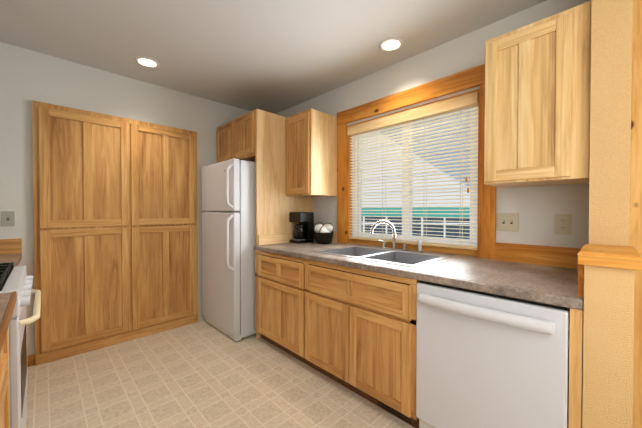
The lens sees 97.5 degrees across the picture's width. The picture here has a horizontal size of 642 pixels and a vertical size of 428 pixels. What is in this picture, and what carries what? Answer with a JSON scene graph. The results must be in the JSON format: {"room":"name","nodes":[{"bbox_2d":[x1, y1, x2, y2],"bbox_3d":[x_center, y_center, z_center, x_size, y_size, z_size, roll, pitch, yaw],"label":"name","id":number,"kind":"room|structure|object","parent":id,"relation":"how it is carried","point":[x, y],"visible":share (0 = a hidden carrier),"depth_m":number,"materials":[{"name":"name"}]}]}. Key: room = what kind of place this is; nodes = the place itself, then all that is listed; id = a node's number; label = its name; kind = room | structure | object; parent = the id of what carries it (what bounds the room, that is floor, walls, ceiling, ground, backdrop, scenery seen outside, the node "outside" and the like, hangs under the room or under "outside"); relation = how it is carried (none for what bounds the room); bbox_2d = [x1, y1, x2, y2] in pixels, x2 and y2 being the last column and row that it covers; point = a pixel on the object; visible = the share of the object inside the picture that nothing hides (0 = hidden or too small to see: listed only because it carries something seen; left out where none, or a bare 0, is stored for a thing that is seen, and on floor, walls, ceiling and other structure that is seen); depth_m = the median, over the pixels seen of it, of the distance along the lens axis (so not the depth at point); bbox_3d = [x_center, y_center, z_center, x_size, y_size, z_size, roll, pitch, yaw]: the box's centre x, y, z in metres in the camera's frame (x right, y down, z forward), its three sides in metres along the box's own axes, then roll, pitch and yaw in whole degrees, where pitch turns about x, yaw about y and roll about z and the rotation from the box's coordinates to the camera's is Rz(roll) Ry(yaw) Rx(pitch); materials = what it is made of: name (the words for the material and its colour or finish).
{"room":"kitchen","nodes":[
{"label":"kitchen","id":0,"kind":"room"},
{"bbox_2d":[0,238,21,265],"bbox_3d":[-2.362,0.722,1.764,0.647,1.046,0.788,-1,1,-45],"label":"countertop","id":1,"kind":"structure","parent":0,"point":[10,250],"depth_m":2.19,"materials":[{"name":"brown wood"}]},
{"bbox_2d":[0,42,250,363],"bbox_3d":[-1.779,-0.058,2.956,3.370,2.575,0.100,-1,1,-45],"label":"wall","id":2,"kind":"structure","parent":0,"point":[27,76],"depth_m":2.41,"materials":[{"name":"white paint"}]},
{"bbox_2d":[1,211,14,225],"bbox_3d":[-2.456,0.035,2.209,0.072,0.118,0.016,-1,1,-45],"label":"light switch","id":3,"kind":"object","parent":2,"relation":"attached to","point":[7,218],"visible":1,"depth_m":2.21,"materials":[{"name":"grey plastic"}]},
{"bbox_2d":[27,354,34,366],"bbox_3d":[-2.381,1.196,2.299,0.064,0.085,0.013,-1,1,-45],"label":"baseboard","id":4,"kind":"structure","parent":2,"relation":"attached to","point":[30,360],"depth_m":2.30,"materials":[{"name":"brown wood"}]},
{"bbox_2d":[26,319,414,427],"bbox_3d":[0.024,1.283,1.141,3.370,0.060,5.240,-1,1,-45],"label":"floor","id":5,"kind":"structure","parent":0,"point":[202,373],"depth_m":2.00,"materials":[{"name":"tile"}]},
{"bbox_2d":[0,331,7,427],"bbox_3d":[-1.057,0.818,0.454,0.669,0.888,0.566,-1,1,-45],"label":"base cabinet","id":6,"kind":"object","parent":5,"relation":"on","point":[3,406],"depth_m":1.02,"materials":[{"name":"brown wood"}]},
{"bbox_2d":[4,295,15,427],"bbox_3d":[-1.357,0.814,0.759,0.669,0.888,0.521,-1,1,-45],"label":"base cabinet","id":7,"kind":"object","parent":5,"relation":"on","point":[10,309],"depth_m":1.11,"materials":[{"name":"brown wood"}]},
{"bbox_2d":[0,292,11,330],"bbox_3d":[-0.316,0.363,-0.297,0.680,0.040,3.478,-1,1,-45],"label":"countertop","id":8,"kind":"structure","parent":7,"relation":"on","point":[5,298],"depth_m":1.01,"materials":[{"name":"brown wood"}]},
{"bbox_2d":[0,262,40,427],"bbox_3d":[-1.770,0.696,1.255,0.743,1.072,0.760,-1,1,-45],"label":"range","id":9,"kind":"object","parent":5,"relation":"on","point":[17,279],"visible":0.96,"depth_m":1.27,"materials":[{"name":"white metal"}]},
{"bbox_2d":[32,100,131,365],"bbox_3d":[-2.103,0.156,2.524,0.658,2.160,0.057,-1,1,-45],"label":"tall cabinet","id":10,"kind":"object","parent":5,"relation":"on","point":[115,200],"depth_m":2.48,"materials":[{"name":"brown wood"}]},
{"bbox_2d":[132,120,197,339],"bbox_3d":[-1.639,0.150,2.982,0.646,2.160,0.057,-1,1,-45],"label":"tall cabinet","id":11,"kind":"object","parent":5,"relation":"on","point":[164,158],"depth_m":2.94,"materials":[{"name":"brown wood"}]},
{"bbox_2d":[201,158,255,340],"bbox_3d":[-0.831,0.337,3.207,0.874,1.780,0.770,-1,1,-45],"label":"refrigerator","id":12,"kind":"object","parent":5,"relation":"on","point":[228,189],"visible":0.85,"depth_m":2.80,"materials":[{"name":"white metal"}]},
{"bbox_2d":[217,109,312,338],"bbox_3d":[-0.682,0.093,3.338,0.767,2.265,0.892,-1,1,-45],"label":"tall cabinet","id":13,"kind":"object","parent":5,"relation":"on","point":[257,136],"visible":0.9,"depth_m":2.91,"materials":[{"name":"brown wood"}]},
{"bbox_2d":[318,244,389,283],"bbox_3d":[0.294,0.401,2.346,0.450,0.189,0.385,-1,1,-45],"label":"sink","id":14,"kind":"object","parent":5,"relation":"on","point":[351,249],"depth_m":2.38,"materials":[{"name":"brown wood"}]},
{"bbox_2d":[377,400,411,424],"bbox_3d":[0.450,1.220,1.743,0.006,0.040,0.240,-1,1,-45],"label":"air vent","id":15,"kind":"object","parent":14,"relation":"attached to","point":[395,412],"visible":0.81,"depth_m":1.74,"materials":[{"name":"brown metal"}]},
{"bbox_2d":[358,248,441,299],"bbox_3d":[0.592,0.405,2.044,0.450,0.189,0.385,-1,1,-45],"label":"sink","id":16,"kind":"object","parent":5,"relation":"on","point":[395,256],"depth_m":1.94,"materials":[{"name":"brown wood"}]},
{"bbox_2d":[254,240,583,311],"bbox_3d":[0.412,0.350,2.143,0.686,0.075,2.346,-1,1,-45],"label":"countertop","id":17,"kind":"structure","parent":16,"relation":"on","point":[563,287],"depth_m":1.57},
{"bbox_2d":[290,212,313,243],"bbox_3d":[-0.211,0.138,3.022,0.215,0.325,0.176,-1,1,-45],"label":"coffee maker","id":18,"kind":"object","parent":17,"relation":"on","point":[303,230],"visible":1,"depth_m":2.97,"materials":[{"name":"black plastic"}]},
{"bbox_2d":[313,222,333,243],"bbox_3d":[0.027,0.192,2.927,0.216,0.219,0.216,-1,1,-45],"label":"basket","id":19,"kind":"object","parent":17,"relation":"on","point":[323,233],"visible":1,"depth_m":2.86,"materials":[{"name":"black wicker"}]},
{"bbox_2d":[314,246,451,266],"bbox_3d":[0.453,0.403,2.205,0.564,0.190,0.894,-1,1,-45],"label":"sink","id":20,"kind":"object","parent":17,"relation":"in","point":[400,257],"depth_m":2.25,"materials":[{"name":"silver metal"}]},
{"bbox_2d":[370,220,421,252],"bbox_3d":[0.628,0.180,2.368,0.213,0.257,0.390,-1,1,-45],"label":"faucet","id":21,"kind":"object","parent":17,"relation":"on","point":[393,249],"depth_m":2.43,"materials":[{"name":"silver metal"}]},
{"bbox_2d":[416,280,569,427],"bbox_3d":[0.931,0.800,1.513,0.674,0.872,0.630,-1,1,-45],"label":"dishwasher","id":22,"kind":"object","parent":5,"relation":"on","point":[486,360],"visible":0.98,"depth_m":1.29,"materials":[{"name":"white metal"}]},
{"bbox_2d":[0,0,546,113],"bbox_3d":[0.024,-1.401,1.107,3.370,0.160,5.240,-1,1,-45],"label":"ceiling","id":23,"kind":"structure","parent":0,"point":[274,56],"depth_m":2.11,"materials":[{"name":"grey paint"}]},
{"bbox_2d":[134,57,159,67],"bbox_3d":[-1.529,-1.379,2.478,0.188,0.091,0.188,-1,1,-45],"label":"recessed light","id":24,"kind":"object","parent":23,"relation":"in","point":[147,62],"visible":0.6,"depth_m":2.52,"materials":[{"name":"white"}]},
{"bbox_2d":[379,37,402,51],"bbox_3d":[0.551,-1.375,2.214,0.188,0.091,0.188,-1,1,-45],"label":"recessed light","id":25,"kind":"object","parent":23,"relation":"in","point":[391,44],"visible":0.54,"depth_m":2.26,"materials":[{"name":"white"}]},
{"bbox_2d":[276,0,591,407],"bbox_3d":[1.125,-0.048,2.208,0.220,2.575,5.040,-1,1,-45],"label":"wall","id":26,"kind":"structure","parent":0,"point":[537,208],"depth_m":2.00,"materials":[{"name":"white paint"}]},
{"bbox_2d":[285,108,336,196],"bbox_3d":[-0.103,-0.613,2.997,0.407,0.835,0.388,-1,1,-45],"label":"upper cabinet","id":27,"kind":"object","parent":26,"relation":"attached to","point":[311,149],"visible":1,"depth_m":2.85,"materials":[{"name":"brown wood"}]},
{"bbox_2d":[337,64,495,259],"bbox_3d":[0.736,-0.377,2.511,0.153,1.375,1.473,-1,1,-45],"label":"window","id":28,"kind":"structure","parent":26,"relation":"in","point":[458,82],"depth_m":2.37,"materials":[{"name":"brown wood"}]},
{"bbox_2d":[348,92,477,249],"bbox_3d":[0.724,-0.317,2.488,0.076,1.145,1.211,-1,1,-45],"label":"window blinds","id":29,"kind":"object","parent":28,"relation":"attached to","point":[466,102],"visible":0.88,"depth_m":2.38,"materials":[{"name":"white plastic"}]},
{"bbox_2d":[497,213,518,230],"bbox_3d":[1.260,0.051,1.903,0.016,0.122,0.125,-1,1,-45],"label":"switch plate","id":30,"kind":"object","parent":26,"relation":"attached to","point":[507,221],"visible":1,"depth_m":1.90,"materials":[{"name":"beige plastic"}]},
{"bbox_2d":[484,1,590,187],"bbox_3d":[1.249,-0.596,1.623,0.407,0.835,0.448,-1,1,-45],"label":"upper cabinet","id":31,"kind":"object","parent":26,"relation":"attached to","point":[537,101],"visible":1,"depth_m":1.47,"materials":[{"name":"brown wood"}]},
{"bbox_2d":[554,214,571,234],"bbox_3d":[1.463,0.061,1.703,0.008,0.122,0.078,-1,1,-45],"label":"electrical outlet plate","id":32,"kind":"object","parent":26,"relation":"attached to","point":[562,224],"visible":1,"depth_m":1.70,"materials":[{"name":"beige plastic"}]},
{"bbox_2d":[629,0,641,427],"bbox_3d":[2.026,-0.033,1.120,0.021,2.573,1.104,-1,1,-45],"label":"door frame","id":33,"kind":"structure","parent":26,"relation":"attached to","point":[635,237],"depth_m":1.48,"materials":[{"name":"brown wood"}]},
{"bbox_2d":[582,0,634,427],"bbox_3d":[1.322,-0.035,1.294,0.778,2.573,0.128,-1,1,-45],"label":"wall","id":34,"kind":"structure","parent":0,"point":[608,336],"depth_m":1.22,"materials":[{"name":"paint"}]},
{"bbox_2d":[577,244,641,270],"bbox_3d":[1.159,0.165,1.137,0.366,0.048,0.164,-1,1,-45],"label":"wall cap","id":35,"kind":"object","parent":34,"relation":"on","point":[621,257],"visible":1,"depth_m":1.03,"materials":[{"name":"brown wood"}]},
{"label":"outside","id":36,"kind":"structure","parent":0,"visible":0},
{"bbox_2d":[362,109,476,256],"bbox_3d":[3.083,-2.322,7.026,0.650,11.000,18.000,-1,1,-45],"label":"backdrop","id":37,"kind":"structure","parent":36,"point":[368,224],"depth_m":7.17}
]}

